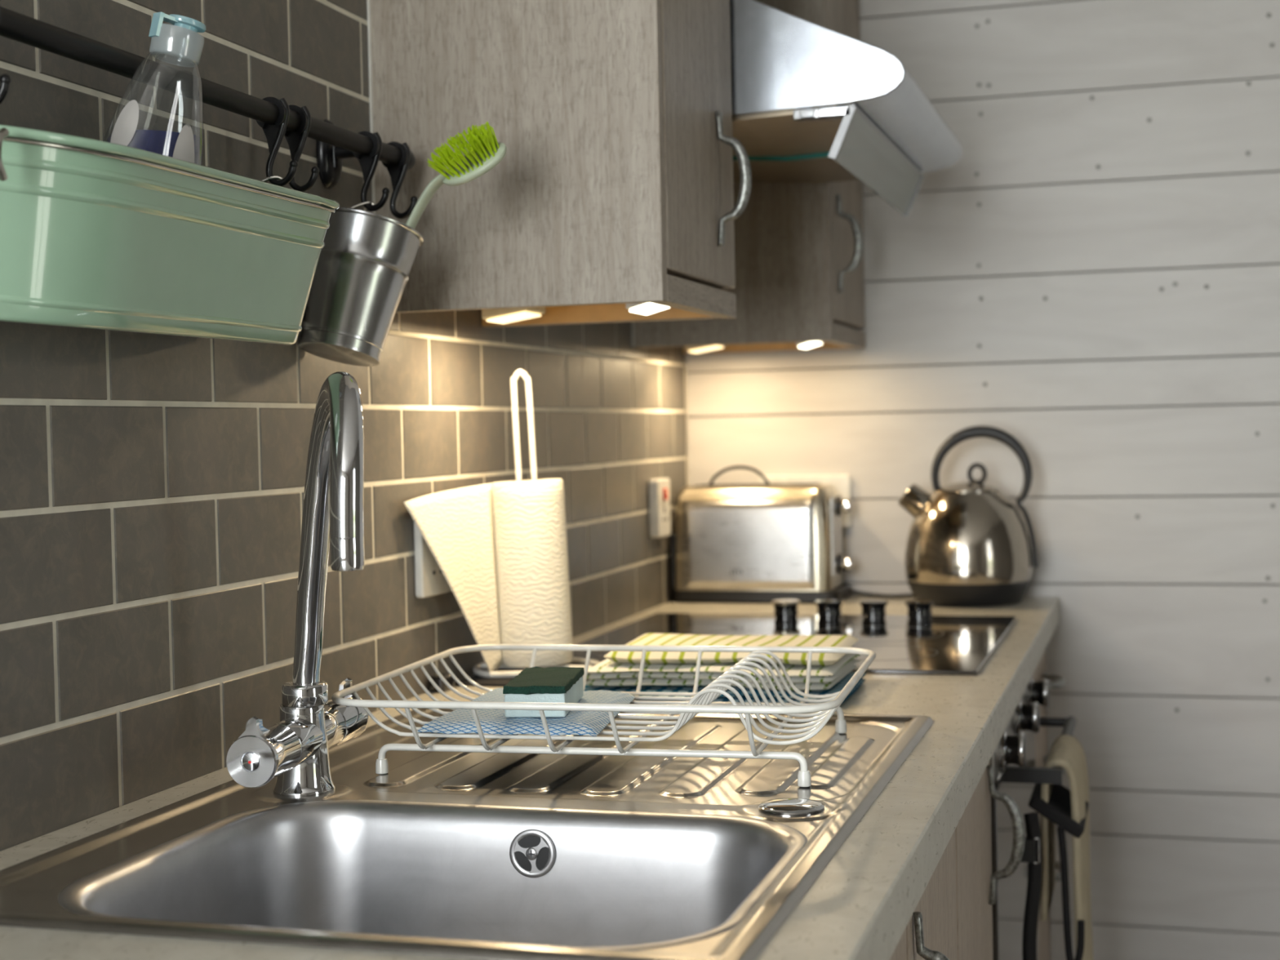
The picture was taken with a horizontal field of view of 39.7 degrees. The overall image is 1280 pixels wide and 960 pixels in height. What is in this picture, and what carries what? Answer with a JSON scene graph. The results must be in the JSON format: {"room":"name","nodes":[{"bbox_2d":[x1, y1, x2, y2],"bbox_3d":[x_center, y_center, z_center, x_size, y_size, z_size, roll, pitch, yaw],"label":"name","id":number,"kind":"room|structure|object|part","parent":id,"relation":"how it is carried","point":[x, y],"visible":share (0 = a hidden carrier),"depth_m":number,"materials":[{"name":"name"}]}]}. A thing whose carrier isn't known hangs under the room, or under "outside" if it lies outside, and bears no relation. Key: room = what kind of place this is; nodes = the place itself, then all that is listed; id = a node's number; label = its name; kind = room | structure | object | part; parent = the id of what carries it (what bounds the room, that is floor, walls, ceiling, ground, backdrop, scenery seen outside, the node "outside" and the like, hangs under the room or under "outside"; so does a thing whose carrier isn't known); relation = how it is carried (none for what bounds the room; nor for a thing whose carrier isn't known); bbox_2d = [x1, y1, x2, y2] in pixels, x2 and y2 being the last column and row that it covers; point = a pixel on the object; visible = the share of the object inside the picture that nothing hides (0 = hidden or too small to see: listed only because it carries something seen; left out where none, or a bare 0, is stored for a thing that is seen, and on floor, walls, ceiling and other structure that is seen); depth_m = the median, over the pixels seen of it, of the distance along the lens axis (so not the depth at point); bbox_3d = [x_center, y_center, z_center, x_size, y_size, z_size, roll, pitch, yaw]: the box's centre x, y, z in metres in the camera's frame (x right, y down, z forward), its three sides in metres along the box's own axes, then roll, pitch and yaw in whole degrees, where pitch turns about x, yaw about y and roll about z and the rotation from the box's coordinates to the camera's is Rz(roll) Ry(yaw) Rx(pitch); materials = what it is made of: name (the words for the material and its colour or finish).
{"room":"kitchen","nodes":[
{"label":"kitchen","id":0,"kind":"room"},
{"bbox_2d":[0,0,688,851],"bbox_3d":[-0.395,-0.084,1.521,0.100,2.450,3.210,-1,2,16],"label":"wall","id":1,"kind":"structure","parent":0,"point":[152,486],"depth_m":1.50,"materials":[{"name":"tile"}]},
{"bbox_2d":[0,6,415,188],"bbox_3d":[-0.411,-0.292,1.189,0.060,0.066,1.170,-1,2,16],"label":"rail","id":2,"kind":"object","parent":1,"relation":"attached to","point":[335,144],"visible":0.84,"depth_m":1.34,"materials":[{"name":"black metal"}]},
{"bbox_2d":[0,5,11,104],"bbox_3d":[-0.410,-0.269,1.110,0.035,0.074,0.011,-1,2,16],"label":"hook","id":3,"kind":"object","parent":2,"relation":"hanging from","point":[5,79],"visible":1,"depth_m":1.11,"materials":[{"name":"black metal"}]},
{"bbox_2d":[256,97,297,186],"bbox_3d":[-0.302,-0.281,1.478,0.035,0.074,0.011,-1,2,16],"label":"hook","id":4,"kind":"object","parent":2,"relation":"hanging from","point":[274,134],"visible":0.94,"depth_m":1.48,"materials":[{"name":"black metal"}]},
{"bbox_2d":[0,124,339,345],"bbox_3d":[-0.351,-0.175,1.280,0.109,0.144,0.434,-1,2,16],"label":"hanging planter","id":5,"kind":"object","parent":4,"relation":"hanging from","point":[95,233],"visible":1,"depth_m":1.21,"materials":[{"name":"green metal"}]},
{"bbox_3d":[-0.402,-0.198,1.079,0.035,0.033,0.017,-1,2,7],"label":"handle","id":6,"kind":"part","parent":5,"relation":"part of","materials":[{"name":"metal"}]},
{"bbox_2d":[102,14,205,164],"bbox_3d":[-0.358,-0.222,1.266,0.097,0.220,0.060,-2,2,-33],"label":"bottle","id":7,"kind":"object","parent":5,"relation":"in","point":[184,145],"visible":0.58,"depth_m":1.25,"materials":[{"name":"clear plastic"}]},
{"bbox_3d":[-0.330,-0.323,1.269,0.040,0.018,0.024,-3,2,-40],"label":"flip lid","id":8,"kind":"part","parent":7,"relation":"part of","materials":[{"name":"blue plastic"}]},
{"bbox_2d":[284,104,319,191],"bbox_3d":[-0.291,-0.283,1.516,0.035,0.074,0.011,-1,2,16],"label":"hook","id":9,"kind":"object","parent":2,"relation":"hanging from","point":[296,140],"visible":0.84,"depth_m":1.51,"materials":[{"name":"black metal"}]},
{"bbox_2d":[351,131,390,211],"bbox_3d":[-0.250,-0.287,1.654,0.035,0.074,0.011,-1,2,16],"label":"hook","id":10,"kind":"object","parent":2,"relation":"hanging from","point":[368,164],"visible":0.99,"depth_m":1.65,"materials":[{"name":"black metal"}]},
{"bbox_2d":[297,200,423,366],"bbox_3d":[-0.255,-0.182,1.634,0.108,0.155,0.117,-1,2,16],"label":"hanging pot","id":11,"kind":"object","parent":10,"relation":"hanging from","point":[366,259],"visible":0.85,"depth_m":1.59,"materials":[{"name":"metal"}]},
{"bbox_2d":[405,121,506,228],"bbox_3d":[-0.191,-0.223,1.605,0.149,0.194,0.050,-1,2,16],"label":"dish brush","id":12,"kind":"object","parent":11,"relation":"in","point":[485,153],"visible":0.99,"depth_m":1.59,"materials":[{"name":"green plastic"}]},
{"bbox_2d":[381,141,417,218],"bbox_3d":[-0.232,-0.289,1.716,0.035,0.074,0.011,-1,2,16],"label":"hook","id":13,"kind":"object","parent":2,"relation":"hanging from","point":[397,173],"visible":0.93,"depth_m":1.71,"materials":[{"name":"black metal"}]},
{"bbox_2d":[413,520,452,598],"bbox_3d":[-0.212,0.080,1.937,0.012,0.086,0.146,-1,2,16],"label":"wall socket","id":14,"kind":"object","parent":1,"relation":"attached to","point":[430,580],"visible":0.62,"depth_m":1.88,"materials":[{"name":"white plastic"}]},
{"bbox_2d":[366,0,751,327],"bbox_3d":[-0.070,-0.586,1.871,0.340,0.821,0.308,-1,2,16],"label":"upper cabinet","id":15,"kind":"object","parent":1,"relation":"attached to","point":[611,188],"visible":0.98,"depth_m":1.74,"materials":[{"name":"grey wood"}]},
{"bbox_2d":[481,306,545,324],"bbox_3d":[-0.136,-0.183,1.911,0.052,0.026,0.062,-1,2,16],"label":"lamp","id":16,"kind":"object","parent":15,"relation":"attached to","point":[503,316],"visible":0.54,"depth_m":1.89,"materials":[{"name":"beige plastic"}]},
{"bbox_2d":[486,311,541,324],"bbox_3d":[-0.136,-0.174,1.911,0.044,0.009,0.052,-1,2,16],"label":"diffuser","id":17,"kind":"object","parent":16,"relation":"attached to","point":[503,317],"depth_m":1.89,"materials":[{"name":"beige plastic"}]},
{"bbox_3d":[-0.056,-0.590,2.019,0.280,0.821,0.016,-1,2,16],"label":"panel","id":18,"kind":"part","parent":15,"relation":"part of","materials":[{"name":"brown wood"}]},
{"bbox_2d":[625,302,670,315],"bbox_3d":[0.010,-0.183,1.810,0.030,0.026,0.075,-1,2,16],"label":"lamp","id":19,"kind":"object","parent":15,"relation":"attached to","point":[645,308],"visible":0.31,"depth_m":1.79,"materials":[{"name":"white plastic"}]},
{"bbox_3d":[0.050,-0.602,1.844,0.020,0.786,0.284,-1,2,16],"label":"door","id":20,"kind":"part","parent":15,"relation":"part of","materials":[{"name":"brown wood"}]},
{"bbox_3d":[0.101,-0.324,1.904,0.038,0.144,0.012,-1,2,16],"label":"handle","id":21,"kind":"part","parent":15,"relation":"part of","materials":[{"name":"grey metal"}]},
{"bbox_2d":[648,478,671,537],"bbox_3d":[0.033,0.043,2.755,0.020,0.090,0.070,-1,2,16],"label":"switch","id":22,"kind":"object","parent":1,"relation":"attached to","point":[659,488],"visible":1,"depth_m":2.73,"materials":[{"name":"white plastic"}]},
{"bbox_2d":[662,488,668,500],"bbox_3d":[0.040,0.022,2.753,0.006,0.018,0.012,-1,2,16],"label":"rocker switch","id":23,"kind":"object","parent":22,"relation":"attached to","point":[665,491],"depth_m":2.75,"materials":[{"name":"red plastic"}]},
{"bbox_2d":[631,0,865,354],"bbox_3d":[0.185,-0.616,2.739,0.340,0.821,0.308,-1,2,16],"label":"upper cabinet","id":24,"kind":"object","parent":1,"relation":"attached to","point":[799,246],"visible":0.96,"depth_m":2.60,"materials":[{"name":"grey wood"}]},
{"bbox_2d":[684,344,726,353],"bbox_3d":[0.103,-0.213,2.778,0.052,0.026,0.062,-1,2,16],"label":"lamp","id":25,"kind":"object","parent":24,"relation":"attached to","point":[698,348],"visible":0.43,"depth_m":2.76,"materials":[{"name":"beige plastic"}]},
{"bbox_3d":[0.199,-0.620,2.887,0.280,0.821,0.016,-1,2,16],"label":"panel","id":26,"kind":"part","parent":24,"relation":"part of","materials":[{"name":"brown wood"}]},
{"bbox_2d":[795,341,822,349],"bbox_3d":[0.259,-0.214,2.706,0.030,0.026,0.075,-1,2,16],"label":"lamp","id":27,"kind":"object","parent":24,"relation":"attached to","point":[806,345],"visible":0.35,"depth_m":2.69,"materials":[{"name":"white plastic"}]},
{"bbox_3d":[0.305,-0.632,2.712,0.020,0.786,0.284,-1,2,16],"label":"door","id":28,"kind":"part","parent":24,"relation":"part of","materials":[{"name":"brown wood"}]},
{"bbox_3d":[0.309,-0.348,2.614,0.038,0.144,0.012,-1,2,16],"label":"handle","id":29,"kind":"part","parent":24,"relation":"part of","materials":[{"name":"grey metal"}]},
{"bbox_2d":[729,0,962,216],"bbox_3d":[0.128,-0.842,2.277,0.492,0.960,0.588,-1,2,16],"label":"hood","id":30,"kind":"object","parent":1,"relation":"attached to","point":[811,102],"visible":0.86,"depth_m":1.99,"materials":[{"name":"metal"}]},
{"bbox_2d":[685,0,1279,959],"bbox_3d":[1.386,-0.152,2.616,2.700,2.450,0.101,-1,2,16],"label":"wall","id":31,"kind":"structure","parent":0,"point":[1093,282],"depth_m":2.76,"materials":[{"name":"white wood"}]},
{"bbox_2d":[758,474,851,528],"bbox_3d":[0.268,0.035,2.892,0.152,0.086,0.012,-1,2,16],"label":"wall socket","id":32,"kind":"object","parent":31,"relation":"attached to","point":[842,484],"visible":0.32,"depth_m":2.88,"materials":[{"name":"white plastic"}]},
{"bbox_3d":[0.083,1.188,0.434,4.000,0.050,5.110,-1,2,16],"label":"floor","id":33,"kind":"structure","parent":0,"visible":0},
{"bbox_2d":[889,928,906,959],"bbox_3d":[-0.138,0.721,1.057,0.597,0.857,0.608,-1,2,16],"label":"base cabinet","id":34,"kind":"object","parent":33,"relation":"on","point":[900,953],"visible":0.02,"depth_m":1.24,"materials":[{"name":"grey wood"}]},
{"bbox_2d":[906,830,957,959],"bbox_3d":[-0.007,0.706,1.502,0.597,0.857,0.305,-1,2,16],"label":"base cabinet","id":35,"kind":"object","parent":33,"relation":"on","point":[931,928],"visible":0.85,"depth_m":1.43,"materials":[{"name":"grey wood"}]},
{"bbox_3d":[0.219,0.387,1.291,0.038,0.144,0.012,-1,2,16],"label":"handle","id":36,"kind":"part","parent":35,"relation":"part of","materials":[{"name":"grey metal"}]},
{"bbox_2d":[955,760,1025,959],"bbox_3d":[0.084,0.695,1.811,0.597,0.857,0.322,-1,2,16],"label":"base cabinet","id":37,"kind":"object","parent":33,"relation":"on","point":[975,883],"visible":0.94,"depth_m":1.76,"materials":[{"name":"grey wood"}]},
{"bbox_3d":[0.324,0.634,1.738,0.019,0.732,0.321,-1,2,16],"label":"door","id":38,"kind":"part","parent":37,"relation":"part of","materials":[{"name":"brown wood"}]},
{"bbox_3d":[0.379,0.368,1.838,0.038,0.144,0.012,-1,2,16],"label":"handle","id":39,"kind":"part","parent":37,"relation":"part of","materials":[{"name":"grey metal"}]},
{"bbox_2d":[990,675,1076,959],"bbox_3d":[0.233,0.630,2.255,0.614,0.755,0.600,-1,2,16],"label":"oven","id":40,"kind":"object","parent":33,"relation":"on","point":[1013,761],"visible":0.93,"depth_m":2.02,"materials":[{"name":"black metal"}]},
{"bbox_3d":[0.401,0.297,1.957,0.008,0.042,0.042,-1,2,16],"label":"control knob","id":41,"kind":"part","parent":40,"relation":"part of","materials":[{"name":"silver metal"}]},
{"bbox_3d":[0.450,0.281,2.179,0.022,0.063,0.600,-1,2,16],"label":"control panel","id":42,"kind":"part","parent":40,"relation":"part of","materials":[{"name":"metal"}]},
{"bbox_3d":[0.458,0.581,2.187,0.024,0.528,0.600,-1,2,16],"label":"door","id":43,"kind":"part","parent":40,"relation":"part of","materials":[{"name":"black glass"}]},
{"bbox_3d":[0.463,0.290,2.168,0.008,0.042,0.042,-1,2,16],"label":"control knob","id":44,"kind":"part","parent":40,"relation":"part of","materials":[{"name":"silver metal"}]},
{"bbox_3d":[0.519,0.283,2.360,0.008,0.042,0.042,-1,2,16],"label":"control knob","id":45,"kind":"part","parent":40,"relation":"part of","materials":[{"name":"silver metal"}]},
{"bbox_2d":[1020,812,1042,959],"bbox_3d":[0.442,0.575,2.003,0.027,0.400,0.022,-1,2,16],"label":"cloth","id":46,"kind":"object","parent":40,"relation":"hanging from","point":[1033,851],"visible":0.91,"depth_m":2.00,"materials":[{"name":"black fabric"}]},
{"bbox_3d":[0.501,0.330,2.197,0.062,0.016,0.385,-1,2,16],"label":"handle","id":47,"kind":"part","parent":40,"relation":"part of","materials":[{"name":"black plastic"}]},
{"bbox_2d":[1028,734,1093,959],"bbox_3d":[0.505,0.531,2.117,0.066,0.429,0.187,-1,2,16],"label":"towel","id":48,"kind":"object","parent":40,"relation":"hanging from","point":[1056,804],"visible":0.93,"depth_m":2.05,"materials":[{"name":"beige fabric"}]},
{"bbox_2d":[1032,649,1068,959],"bbox_3d":[0.350,0.663,2.716,0.597,0.857,0.333,-1,2,16],"label":"base cabinet","id":49,"kind":"object","parent":33,"relation":"on","point":[1040,673],"visible":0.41,"depth_m":2.65,"materials":[{"name":"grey wood"}]},
{"bbox_3d":[0.583,0.299,2.635,0.019,0.120,0.331,-1,2,16],"label":"drawer","id":50,"kind":"part","parent":49,"relation":"part of","materials":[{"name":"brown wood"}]},
{"bbox_3d":[0.586,0.427,2.639,0.019,0.124,0.331,-1,2,16],"label":"drawer","id":51,"kind":"part","parent":49,"relation":"part of","materials":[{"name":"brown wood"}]},
{"bbox_3d":[0.592,0.732,2.647,0.019,0.474,0.331,-1,2,16],"label":"drawer","id":52,"kind":"part","parent":49,"relation":"part of","materials":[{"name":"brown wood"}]},
{"bbox_3d":[0.611,0.299,2.627,0.038,0.012,0.144,-1,2,16],"label":"handle","id":53,"kind":"part","parent":49,"relation":"part of","materials":[{"name":"grey metal"}]},
{"bbox_3d":[0.614,0.427,2.631,0.038,0.012,0.144,-1,2,16],"label":"handle","id":54,"kind":"part","parent":49,"relation":"part of","materials":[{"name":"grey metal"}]},
{"bbox_3d":[0.617,0.582,2.635,0.038,0.012,0.144,-1,2,16],"label":"handle","id":55,"kind":"part","parent":49,"relation":"part of","materials":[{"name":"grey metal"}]},
{"bbox_3d":[-0.286,0.738,0.553,0.597,0.857,0.436,-1,2,16],"label":"base cabinet","id":56,"kind":"object","parent":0,"visible":0},
{"bbox_2d":[0,595,1059,959],"bbox_3d":[-0.003,0.252,1.599,0.600,0.042,2.659,-1,2,16],"label":"countertop","id":57,"kind":"structure","parent":56,"relation":"on","point":[861,904],"depth_m":1.26,"materials":[{"name":"stone"}]},
{"bbox_2d":[226,371,369,796],"bbox_3d":[-0.255,0.082,1.322,0.104,0.319,0.292,-1,2,-9],"label":"mixer tap","id":58,"kind":"object","parent":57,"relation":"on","point":[293,751],"visible":0.98,"depth_m":1.32,"materials":[{"name":"silver metal"}]},
{"bbox_3d":[-0.274,0.194,1.294,0.038,0.051,0.054,-1,2,10],"label":"lever handle","id":59,"kind":"part","parent":58,"relation":"part of","materials":[{"name":"silver metal"}]},
{"bbox_3d":[-0.222,0.045,1.280,0.035,0.244,0.202,-2,2,-20],"label":"swan spout","id":60,"kind":"part","parent":58,"relation":"part of","materials":[{"name":"silver metal"}]},
{"bbox_3d":[-0.247,0.190,1.443,0.038,0.051,0.054,-1,2,10],"label":"lever handle","id":61,"kind":"part","parent":58,"relation":"part of","materials":[{"name":"silver metal"}]},
{"bbox_2d":[428,673,453,692],"bbox_3d":[-0.215,0.218,1.900,0.018,0.017,0.042,-1,2,16],"label":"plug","id":62,"kind":"object","parent":57,"relation":"on","point":[447,677],"visible":0.52,"depth_m":1.89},
{"bbox_2d":[0,708,934,959],"bbox_3d":[-0.080,0.317,1.345,0.509,0.167,0.790,-1,2,16],"label":"sink","id":63,"kind":"object","parent":57,"relation":"in","point":[483,855],"visible":0.78,"depth_m":1.28,"materials":[{"name":"metal"}]},
{"bbox_3d":[-0.119,0.323,1.137,0.430,0.158,0.336,-1,2,16],"label":"bowl","id":64,"kind":"part","parent":63,"relation":"part of","materials":[{"name":"metal"}]},
{"bbox_2d":[331,644,875,787],"bbox_3d":[-0.015,0.196,1.510,0.406,0.073,0.358,-1,2,13],"label":"dish rack","id":65,"kind":"object","parent":63,"relation":"on","point":[701,701],"visible":0.92,"depth_m":1.43,"materials":[{"name":"white plastic"}]},
{"bbox_2d":[417,687,635,736],"bbox_3d":[-0.085,0.196,1.526,0.150,0.008,0.220,-1,2,12],"label":"dishcloth","id":66,"kind":"object","parent":65,"relation":"in","point":[495,722],"visible":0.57,"depth_m":1.44,"materials":[{"name":"blue fabric"}]},
{"bbox_2d":[502,666,584,717],"bbox_3d":[-0.080,0.178,1.502,0.052,0.027,0.114,-1,2,6],"label":"sponge","id":67,"kind":"object","parent":66,"relation":"on","point":[534,684],"visible":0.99,"depth_m":1.45,"materials":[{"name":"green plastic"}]},
{"bbox_2d":[454,668,590,686],"bbox_3d":[-0.114,0.220,1.992,0.147,0.003,0.147,-1,2,16],"label":"mat","id":68,"kind":"object","parent":57,"relation":"on","point":[484,682],"visible":0.23,"depth_m":1.95,"materials":[{"name":"fabric"}]},
{"bbox_2d":[472,368,599,678],"bbox_3d":[-0.119,0.046,2.019,0.148,0.343,0.139,-1,2,16],"label":"holder","id":69,"kind":"object","parent":68,"relation":"on","point":[477,670],"visible":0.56,"depth_m":2.01,"materials":[{"name":"white plastic"}]},
{"bbox_2d":[403,478,573,671],"bbox_3d":[-0.182,0.111,1.953,0.086,0.218,0.262,0,2,43],"label":"roll","id":70,"kind":"object","parent":69,"relation":"on","point":[500,548],"visible":0.98,"depth_m":1.98,"materials":[{"name":"beige paper"}]},
{"bbox_2d":[584,671,866,704],"bbox_3d":[0.082,0.215,1.856,0.291,0.015,0.188,-1,2,16],"label":"tea towel","id":71,"kind":"object","parent":57,"relation":"on","point":[838,686],"visible":0.24,"depth_m":1.79,"materials":[{"name":"fabric"}]},
{"bbox_2d":[585,653,862,690],"bbox_3d":[0.088,0.197,1.856,0.264,0.023,0.173,-1,2,16],"label":"tea towel","id":72,"kind":"object","parent":71,"relation":"on","point":[606,673],"visible":0.59,"depth_m":1.80,"materials":[{"name":"white fabric"}]},
{"bbox_2d":[604,632,858,666],"bbox_3d":[0.099,0.177,1.865,0.246,0.016,0.174,-1,2,16],"label":"tea towel","id":73,"kind":"object","parent":72,"relation":"on","point":[651,638],"visible":0.73,"depth_m":1.83,"materials":[{"name":"beige fabric"}]},
{"bbox_2d":[669,465,853,603],"bbox_3d":[0.198,0.083,2.837,0.283,0.215,0.140,-1,2,16],"label":"toaster","id":74,"kind":"object","parent":57,"relation":"on","point":[767,542],"visible":0.98,"depth_m":2.78,"materials":[{"name":"silver metal"}]},
{"bbox_3d":[0.170,0.102,2.777,0.210,0.138,0.007,-1,2,16],"label":"panel","id":75,"kind":"part","parent":74,"relation":"part of","materials":[{"name":"metal"}]},
{"bbox_3d":[0.310,0.087,2.800,0.005,0.125,0.080,-1,2,16],"label":"plate","id":76,"kind":"part","parent":74,"relation":"part of","materials":[{"name":"metal"}]},
{"bbox_3d":[0.324,0.041,2.795,0.016,0.022,0.022,-1,2,16],"label":"chrome knob","id":77,"kind":"part","parent":74,"relation":"part of","materials":[{"name":"silver metal"}]},
{"bbox_3d":[0.326,0.132,2.797,0.016,0.022,0.022,-1,2,16],"label":"chrome knob","id":78,"kind":"part","parent":74,"relation":"part of","materials":[{"name":"silver metal"}]},
{"bbox_2d":[565,599,1016,675],"bbox_3d":[0.196,0.193,2.276,0.521,0.029,0.559,-1,2,16],"label":"cooktop","id":79,"kind":"object","parent":57,"relation":"in","point":[919,642],"visible":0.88,"depth_m":2.35,"materials":[{"name":"black glass"}]},
{"bbox_3d":[0.207,0.185,2.518,0.036,0.019,0.036,-1,2,16],"label":"hob knob","id":80,"kind":"part","parent":79,"relation":"part of","materials":[{"name":"black plastic"}]},
{"bbox_3d":[0.267,0.185,2.501,0.036,0.019,0.036,-1,2,16],"label":"hob knob","id":81,"kind":"part","parent":79,"relation":"part of","materials":[{"name":"black plastic"}]},
{"bbox_3d":[0.327,0.184,2.483,0.036,0.019,0.036,-1,2,16],"label":"hob knob","id":82,"kind":"part","parent":79,"relation":"part of","materials":[{"name":"black plastic"}]},
{"bbox_3d":[0.388,0.183,2.465,0.036,0.019,0.036,-1,2,16],"label":"hob knob","id":83,"kind":"part","parent":79,"relation":"part of","materials":[{"name":"black plastic"}]},
{"bbox_2d":[849,590,913,598],"bbox_3d":[0.380,0.181,2.834,0.132,0.013,0.030,-1,2,22],"label":"power cable","id":84,"kind":"object","parent":57,"relation":"on","point":[853,592],"visible":0.73,"depth_m":2.82,"materials":[{"name":"black plastic"}]},
{"bbox_2d":[897,426,1038,607],"bbox_3d":[0.501,0.053,2.720,0.193,0.270,0.193,0,2,43],"label":"kettle","id":85,"kind":"object","parent":57,"relation":"on","point":[968,544],"visible":0.99,"depth_m":2.66,"materials":[{"name":"silver metal"}]},
{"bbox_3d":[0.447,0.052,2.724,0.098,0.094,0.073,-1,2,16],"label":"spout","id":86,"kind":"part","parent":85,"relation":"part of","materials":[{"name":"metal"}]},
{"bbox_3d":[0.501,0.011,2.719,0.105,0.014,0.105,-1,2,16],"label":"lid","id":87,"kind":"part","parent":85,"relation":"part of","materials":[{"name":"metal"}]},
{"bbox_3d":[0.525,0.025,2.712,0.159,0.216,0.017,-1,2,16],"label":"loop handle","id":88,"kind":"part","parent":85,"relation":"part of","materials":[{"name":"black plastic"}]}
]}

